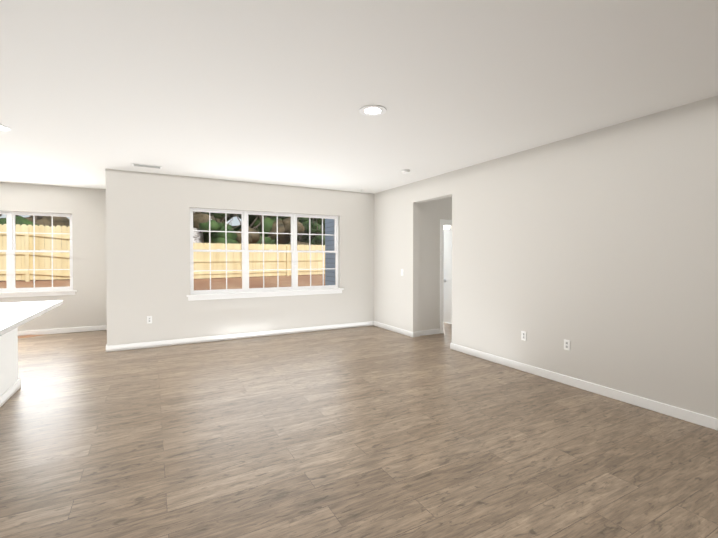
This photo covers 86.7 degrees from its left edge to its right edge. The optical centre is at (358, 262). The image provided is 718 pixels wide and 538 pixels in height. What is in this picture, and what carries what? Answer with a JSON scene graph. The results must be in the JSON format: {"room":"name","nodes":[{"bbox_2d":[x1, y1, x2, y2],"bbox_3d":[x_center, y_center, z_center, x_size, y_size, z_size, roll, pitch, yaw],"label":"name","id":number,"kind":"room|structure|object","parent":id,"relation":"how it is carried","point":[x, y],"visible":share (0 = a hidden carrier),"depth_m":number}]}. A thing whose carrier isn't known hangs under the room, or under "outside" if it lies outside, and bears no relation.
{"room":"empty living room","nodes":[
{"label":"empty living room","id":0,"kind":"room"},
{"bbox_2d":[0,182,103,330],"bbox_3d":[-7.311,-0.041,6.216,5.970,2.740,0.160,0,1,-29],"label":"wall","id":1,"kind":"structure","parent":0,"point":[85,308],"depth_m":7.20},
{"bbox_2d":[0,211,76,297],"bbox_3d":[-6.225,-0.152,6.782,1.940,1.533,0.205,0,1,-29],"label":"dining room window","id":2,"kind":"structure","parent":1,"relation":"in","point":[11,250],"depth_m":6.91},
{"bbox_2d":[18,325,106,335],"bbox_3d":[-7.322,1.283,6.129,5.810,0.095,0.016,0,1,-29],"label":"baseboard","id":3,"kind":"structure","parent":1,"relation":"attached to","point":[102,327],"depth_m":7.10},
{"bbox_2d":[104,169,371,345],"bbox_3d":[-1.781,-0.050,6.866,4.640,2.740,0.160,0,1,-29],"label":"wall","id":4,"kind":"structure","parent":0,"point":[147,215],"depth_m":6.23},
{"bbox_2d":[147,316,151,323],"bbox_3d":[-3.286,0.893,5.962,0.072,0.116,0.008,0,1,-29],"label":"outlet","id":5,"kind":"object","parent":4,"relation":"attached to","point":[149,319],"visible":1,"depth_m":5.96},
{"bbox_2d":[106,321,373,351],"bbox_3d":[-1.737,1.274,6.808,4.676,0.095,0.016,0,1,-29],"label":"baseboard","id":6,"kind":"structure","parent":4,"relation":"attached to","point":[120,347],"depth_m":6.52},
{"bbox_2d":[186,208,343,300],"bbox_3d":[-1.599,-0.154,6.939,2.850,1.533,0.205,0,1,-29],"label":"living room window","id":7,"kind":"structure","parent":4,"relation":"in","point":[245,251],"depth_m":6.86},
{"bbox_2d":[325,219,334,284],"bbox_3d":[-0.268,-0.060,9.072,0.190,3.300,2.260,0,1,-29],"label":"siding","id":8,"kind":"object","parent":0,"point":[329,274],"depth_m":9.76},
{"bbox_2d":[0,322,717,537],"bbox_3d":[-0.383,1.439,2.637,14.980,0.120,13.480,0,1,-29],"label":"floor","id":9,"kind":"structure","parent":0,"point":[373,431],"depth_m":2.83},
{"bbox_2d":[0,312,45,406],"bbox_3d":[-3.105,0.940,2.565,0.960,0.880,3.296,0,1,-29],"label":"kitchen island","id":10,"kind":"object","parent":9,"relation":"on","point":[10,383],"depth_m":3.84},
{"bbox_2d":[0,300,62,335],"bbox_3d":[-3.092,0.480,2.608,1.130,0.040,3.470,0,1,-29],"label":"island countertop","id":11,"kind":"structure","parent":10,"relation":"on","point":[11,315],"depth_m":3.49},
{"bbox_2d":[0,0,717,193],"bbox_3d":[-0.383,-1.421,2.597,14.980,0.120,13.480,0,1,-29],"label":"ceiling","id":12,"kind":"structure","parent":0,"point":[279,92],"depth_m":2.86},
{"bbox_2d":[0,125,10,130],"bbox_3d":[-3.682,-1.374,3.839,0.244,0.008,0.244,0,1,-29],"label":"recessed light","id":13,"kind":"object","parent":12,"relation":"in","point":[4,128],"visible":1,"depth_m":3.89},
{"bbox_2d":[132,163,161,168],"bbox_3d":[-3.057,-1.395,5.490,0.380,0.012,0.150,0,1,-29],"label":"ceiling vent","id":14,"kind":"object","parent":12,"relation":"in","point":[148,166],"visible":0.98,"depth_m":5.48},
{"bbox_2d":[359,105,385,115],"bbox_3d":[0.124,-1.368,3.422,0.244,0.008,0.244,0,1,-29],"label":"recessed light","id":15,"kind":"object","parent":12,"relation":"in","point":[372,110],"visible":0.98,"depth_m":3.42},
{"bbox_2d":[401,169,409,173],"bbox_3d":[0.709,-1.386,5.792,0.144,0.038,0.144,0,1,-29],"label":"smoke detector","id":16,"kind":"object","parent":12,"relation":"attached to","point":[405,171],"visible":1,"depth_m":5.75},
{"bbox_2d":[372,95,717,418],"bbox_3d":[2.948,0.001,3.234,0.140,2.740,11.070,0,1,-29],"label":"wall","id":17,"kind":"structure","parent":0,"point":[598,248],"depth_m":4.07},
{"bbox_2d":[374,321,413,336],"bbox_3d":[0.638,1.267,7.320,0.016,0.095,1.336,0,1,-29],"label":"baseboard","id":18,"kind":"structure","parent":17,"relation":"attached to","point":[405,332],"depth_m":7.23},
{"bbox_2d":[440,219,451,333],"bbox_3d":[1.901,0.251,7.357,0.980,2.125,0.156,0,1,-29],"label":"door frame","id":19,"kind":"structure","parent":17,"relation":"attached to","point":[443,222],"depth_m":7.08},
{"bbox_2d":[444,228,451,323],"bbox_3d":[2.027,0.283,7.960,0.179,2.020,0.775,0,1,-27],"label":"door leaf","id":20,"kind":"structure","parent":17,"relation":"in","point":[447,275],"depth_m":8.15},
{"bbox_2d":[521,331,525,340],"bbox_3d":[2.052,0.910,4.734,0.008,0.116,0.072,0,1,-29],"label":"electrical outlet","id":21,"kind":"object","parent":17,"relation":"attached to","point":[523,335],"visible":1,"depth_m":4.73},
{"bbox_2d":[564,339,569,350],"bbox_3d":[2.321,0.917,4.243,0.008,0.116,0.072,0,1,-29],"label":"electrical outlet","id":22,"kind":"object","parent":17,"relation":"attached to","point":[566,344],"visible":1,"depth_m":4.24},
{"bbox_2d":[450,343,717,430],"bbox_3d":[3.471,1.339,2.134,0.016,0.095,8.566,0,1,-29],"label":"baseboard","id":23,"kind":"structure","parent":17,"relation":"attached to","point":[684,414],"depth_m":3.88},
{"label":"outside","id":24,"kind":"structure","parent":0,"visible":0},
{"bbox_2d":[0,257,324,337],"bbox_3d":[-12.050,-0.872,32.629,80.000,4.026,54.920,0,1,-29],"label":"ground","id":25,"kind":"structure","parent":24,"point":[254,282],"depth_m":16.60},
{"bbox_2d":[0,224,324,281],"bbox_3d":[-6.306,-0.210,17.929,42.120,2.227,7.167,0,1,-29],"label":"fence","id":26,"kind":"object","parent":25,"relation":"on","point":[203,262],"depth_m":18.29},
{"bbox_2d":[0,212,324,253],"bbox_3d":[-10.435,-9.500,27.150,62.926,20.287,24.524,0,1,-29],"label":"trees","id":27,"kind":"object","parent":25,"relation":"on","point":[203,222],"depth_m":23.51}
]}

